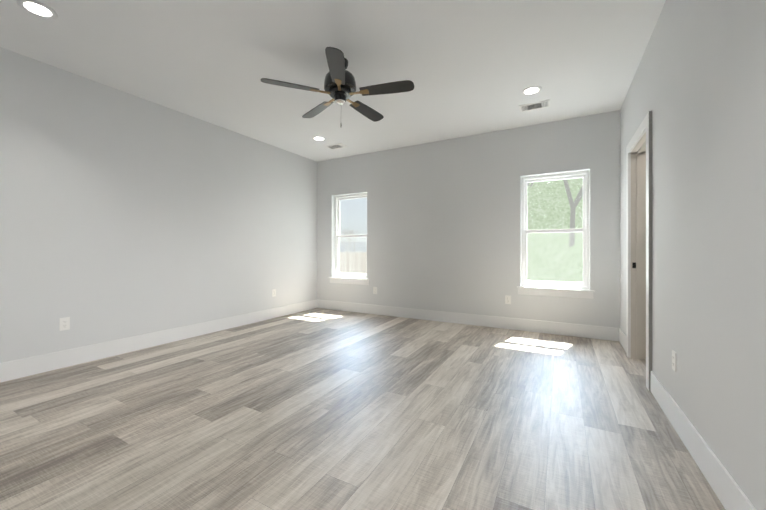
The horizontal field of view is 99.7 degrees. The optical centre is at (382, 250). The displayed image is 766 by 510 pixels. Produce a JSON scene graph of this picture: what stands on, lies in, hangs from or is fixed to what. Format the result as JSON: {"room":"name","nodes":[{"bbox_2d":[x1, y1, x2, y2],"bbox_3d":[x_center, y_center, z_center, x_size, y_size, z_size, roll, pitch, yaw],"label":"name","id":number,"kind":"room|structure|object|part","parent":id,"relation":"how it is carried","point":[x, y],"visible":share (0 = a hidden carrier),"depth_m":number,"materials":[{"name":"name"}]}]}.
{"room":"empty bedroom","nodes":[
{"label":"empty bedroom","id":0,"kind":"room"},
{"bbox_2d":[0,47,316,362],"bbox_3d":[-2.607,-0.293,3.785,0.200,2.740,5.310,0,0,29],"label":"wall","id":1,"kind":"structure","parent":0,"point":[124,214],"depth_m":3.42,"materials":[{"name":"paint"}]},
{"bbox_2d":[59,317,69,330],"bbox_3d":[-2.935,0.677,2.978,0.007,0.115,0.070,0,0,29],"label":"electrical outlet","id":2,"kind":"object","parent":1,"relation":"attached to","point":[64,323],"visible":1,"depth_m":2.98,"materials":[{"name":"white plastic"}]},
{"bbox_2d":[0,300,315,382],"bbox_3d":[-2.464,0.998,3.821,0.015,0.158,5.110,0,0,29],"label":"baseboard","id":3,"kind":"structure","parent":1,"relation":"attached to","point":[15,369],"depth_m":3.41,"materials":[{"name":"white paint"}]},
{"bbox_2d":[272,289,275,296],"bbox_3d":[-1.735,0.677,5.149,0.007,0.115,0.070,0,0,29],"label":"electrical outlet","id":4,"kind":"object","parent":1,"relation":"attached to","point":[273,292],"visible":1,"depth_m":5.13,"materials":[{"name":"white plastic"}]},
{"bbox_2d":[0,0,665,161],"bbox_3d":[-0.484,-1.762,2.726,4.940,0.200,5.510,0,0,29],"label":"ceiling","id":5,"kind":"structure","parent":0,"point":[470,67],"depth_m":2.78,"materials":[{"name":"paint"}]},
{"bbox_2d":[16,0,57,18],"bbox_3d":[-2.374,-1.658,2.222,0.196,0.008,0.196,0,0,29],"label":"recessed light","id":6,"kind":"object","parent":5,"relation":"in","point":[37,8],"visible":1,"depth_m":2.22,"materials":[{"name":"white paint"}]},
{"bbox_2d":[312,136,324,140],"bbox_3d":[-0.952,-1.659,4.795,0.196,0.008,0.196,0,0,29],"label":"recessed light","id":7,"kind":"object","parent":5,"relation":"in","point":[318,138],"visible":1,"depth_m":4.79,"materials":[{"name":"white paint"}]},
{"bbox_2d":[325,143,347,149],"bbox_3d":[-0.740,-1.659,5.158,0.320,0.008,0.190,0,0,29],"label":"ceiling vent","id":8,"kind":"object","parent":5,"relation":"in","point":[336,146],"visible":1,"depth_m":5.15,"materials":[{"name":"white metal"}]},
{"bbox_2d":[261,47,413,121],"bbox_3d":[-0.346,-1.363,2.873,1.256,0.600,1.220,0,0,29],"label":"ceiling fan","id":9,"kind":"object","parent":5,"relation":"hanging from","point":[339,85],"visible":1,"depth_m":2.75,"materials":[{"name":"black wood"}]},
{"bbox_3d":[-0.763,-1.371,2.684,0.361,0.033,0.411,0,0,29],"label":"blade","id":10,"kind":"part","parent":9,"relation":"part of","materials":[{"name":"black wood"}]},
{"bbox_3d":[-0.643,-1.371,3.160,0.458,0.033,0.257,0,0,29],"label":"blade","id":11,"kind":"part","parent":9,"relation":"part of","materials":[{"name":"black wood"}]},
{"bbox_3d":[-0.348,-1.370,2.423,0.327,0.033,0.432,0,0,29],"label":"blade","id":12,"kind":"part","parent":9,"relation":"part of","materials":[{"name":"black wood"}]},
{"bbox_3d":[-0.148,-1.371,3.193,0.138,0.033,0.467,0,0,29],"label":"blade","id":13,"kind":"part","parent":9,"relation":"part of","materials":[{"name":"black wood"}]},
{"bbox_3d":[0.031,-1.371,2.739,0.466,0.033,0.216,0,0,29],"label":"blade","id":14,"kind":"part","parent":9,"relation":"part of","materials":[{"name":"black wood"}]},
{"bbox_2d":[521,86,541,94],"bbox_3d":[1.545,-1.658,3.358,0.196,0.008,0.196,0,0,29],"label":"recessed light","id":15,"kind":"object","parent":5,"relation":"in","point":[531,90],"visible":1,"depth_m":3.35,"materials":[{"name":"white paint"}]},
{"bbox_2d":[519,99,549,111],"bbox_3d":[1.743,-1.659,3.717,0.320,0.008,0.190,0,0,29],"label":"ceiling vent","id":16,"kind":"object","parent":5,"relation":"in","point":[534,105],"visible":1,"depth_m":3.71,"materials":[{"name":"white metal"}]},
{"bbox_2d":[0,308,724,509],"bbox_3d":[-0.484,1.177,2.727,4.940,0.200,5.510,0,0,29],"label":"floor","id":17,"kind":"structure","parent":0,"point":[320,409],"depth_m":1.98,"materials":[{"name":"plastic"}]},
{"bbox_2d":[317,110,619,327],"bbox_3d":[0.800,-0.293,5.050,4.940,2.740,0.200,0,0,29],"label":"wall","id":18,"kind":"structure","parent":0,"point":[443,225],"depth_m":4.68,"materials":[{"name":"paint"}]},
{"bbox_2d":[328,277,368,284],"bbox_3d":[-0.593,0.538,5.735,0.850,0.104,0.127,0,0,29],"label":"trim","id":19,"kind":"structure","parent":18,"relation":"attached to","point":[350,280],"depth_m":5.68,"materials":[{"name":"white paint"}]},
{"bbox_2d":[335,193,366,277],"bbox_3d":[-0.540,-0.258,5.830,0.760,1.490,0.100,0,0,29],"label":"window","id":20,"kind":"structure","parent":18,"relation":"in","point":[336,210],"depth_m":5.91,"materials":[{"name":"white plastic"}]},
{"bbox_3d":[-0.552,0.087,5.807,0.690,0.730,0.039,0,0,29],"label":"left window sash","id":21,"kind":"part","parent":20,"relation":"part of","materials":[{"name":"glass"}]},
{"bbox_3d":[-0.532,-0.603,5.845,0.690,0.730,0.033,0,0,29],"label":"left window upper sash","id":22,"kind":"part","parent":20,"relation":"part of","materials":[{"name":"glass"}]},
{"bbox_2d":[339,237,365,272],"bbox_3d":[-0.520,0.090,5.866,0.682,0.724,0.008,0,0,29],"label":"screen","id":23,"kind":"object","parent":20,"relation":"attached to","point":[350,254],"depth_m":5.94,"materials":[{"name":"white plastic"}]},
{"bbox_2d":[316,299,615,340],"bbox_3d":[0.797,0.998,4.931,4.590,0.158,0.012,0,0,29],"label":"baseboard","id":24,"kind":"structure","parent":18,"relation":"attached to","point":[568,329],"depth_m":4.58,"materials":[{"name":"white paint"}]},
{"bbox_2d":[505,295,510,303],"bbox_3d":[1.713,0.677,4.427,0.070,0.115,0.007,0,0,29],"label":"electrical outlet","id":25,"kind":"object","parent":18,"relation":"attached to","point":[507,299],"visible":1,"depth_m":4.43,"materials":[{"name":"white plastic"}]},
{"bbox_2d":[521,170,589,288],"bbox_3d":[2.265,-0.258,4.280,0.790,1.490,0.100,0,0,29],"label":"window","id":26,"kind":"structure","parent":18,"relation":"in","point":[587,201],"depth_m":4.24,"materials":[{"name":"white plastic"}]},
{"bbox_3d":[2.253,0.087,4.257,0.720,0.730,0.039,0,0,29],"label":"right window sash","id":27,"kind":"part","parent":26,"relation":"part of","materials":[{"name":"glass"}]},
{"bbox_3d":[2.273,-0.603,4.294,0.720,0.730,0.033,0,0,29],"label":"right window upper sash","id":28,"kind":"part","parent":26,"relation":"part of","materials":[{"name":"glass"}]},
{"bbox_2d":[528,232,582,282],"bbox_3d":[2.285,0.090,4.316,0.712,0.724,0.008,0,0,29],"label":"screen","id":29,"kind":"object","parent":26,"relation":"attached to","point":[554,260],"depth_m":4.33,"materials":[{"name":"white plastic"}]},
{"bbox_2d":[517,286,594,298],"bbox_3d":[2.212,0.539,4.184,0.880,0.104,0.127,0,0,29],"label":"trim","id":30,"kind":"structure","parent":18,"relation":"attached to","point":[558,292],"depth_m":4.13,"materials":[{"name":"white paint"}]},
{"bbox_2d":[620,0,765,509],"bbox_3d":[1.625,-0.292,1.560,0.120,2.740,5.110,0,0,29],"label":"wall","id":31,"kind":"structure","parent":0,"point":[697,88],"depth_m":1.50,"materials":[{"name":"paint"}]},
{"bbox_2d":[616,328,625,351],"bbox_3d":[2.650,0.998,3.556,0.015,0.158,0.545,0,0,29],"label":"baseboard","id":32,"kind":"structure","parent":31,"relation":"attached to","point":[620,336],"depth_m":3.66,"materials":[{"name":"white paint"}]},
{"bbox_2d":[626,111,651,390],"bbox_3d":[2.343,0.005,2.860,0.166,2.145,0.970,0,0,29],"label":"door frame","id":33,"kind":"structure","parent":31,"relation":"attached to","point":[638,251],"depth_m":3.19,"materials":[{"name":"grey paint"}]},
{"bbox_2d":[672,350,676,371],"bbox_3d":[1.784,0.678,1.981,0.007,0.115,0.070,0,0,29],"label":"electrical outlet","id":34,"kind":"object","parent":31,"relation":"attached to","point":[674,360],"visible":0.98,"depth_m":1.97,"materials":[{"name":"white plastic"}]},
{"bbox_2d":[651,371,755,509],"bbox_3d":[1.196,0.999,0.926,0.015,0.158,3.525,0,0,29],"label":"baseboard","id":35,"kind":"structure","parent":31,"relation":"attached to","point":[729,492],"depth_m":1.55,"materials":[{"name":"white paint"}]},
{"label":"outside","id":36,"kind":"structure","parent":0,"visible":0},
{"bbox_3d":[17.997,1.563,61.524,140.000,0.100,114.090,0,0,29],"label":"lawn","id":37,"kind":"structure","parent":36,"visible":0},
{"bbox_2d":[341,228,350,252],"bbox_3d":[-5.975,-0.807,56.425,2.173,6.241,2.147,0,0,29],"label":"tree","id":38,"kind":"object","parent":37,"relation":"on","point":[347,237],"depth_m":56.11,"materials":[{"name":"plant"}]},
{"bbox_2d":[345,230,358,252],"bbox_3d":[-4.584,-0.452,50.071,2.554,5.534,2.327,0,0,29],"label":"tree","id":39,"kind":"object","parent":37,"relation":"on","point":[353,239],"depth_m":49.92,"materials":[{"name":"plant"}]},
{"bbox_2d":[340,252,366,273],"bbox_3d":[-3.310,0.802,15.099,13.623,1.445,0.068,0,0,29],"label":"fence","id":40,"kind":"object","parent":37,"relation":"on","point":[358,258],"depth_m":13.93,"materials":[{"name":"beige wood"}]},
{"bbox_2d":[340,242,366,252],"bbox_3d":[-4.689,-0.216,75.258,9.800,3.450,8.800,0,0,29],"label":"house","id":41,"kind":"structure","parent":37,"relation":"on","point":[357,245],"depth_m":73.14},
{"bbox_2d":[527,243,581,282],"bbox_3d":[3.986,0.832,8.818,3.284,2.098,2.746,0,0,29],"label":"bush","id":42,"kind":"object","parent":37,"relation":"on","point":[560,254],"depth_m":8.15,"materials":[{"name":"green plant"}]},
{"bbox_2d":[527,178,582,249],"bbox_3d":[6.763,-3.138,12.701,5.256,9.330,5.417,0,0,29],"label":"tree","id":43,"kind":"object","parent":37,"relation":"on","point":[560,211],"depth_m":11.14,"materials":[{"name":"green plant"}]},
{"bbox_2d":[554,245,582,281],"bbox_3d":[5.702,0.734,8.571,2.808,1.882,2.614,0,0,29],"label":"bush","id":44,"kind":"object","parent":37,"relation":"on","point":[577,267],"depth_m":7.94,"materials":[{"name":"green plant"}]},
{"bbox_2d":[563,179,582,246],"bbox_3d":[6.420,-2.775,9.052,6.160,8.608,3.316,0,0,29],"label":"tree","id":45,"kind":"object","parent":37,"relation":"on","point":[572,219],"depth_m":10.37,"materials":[{"name":"plant"}]}
]}

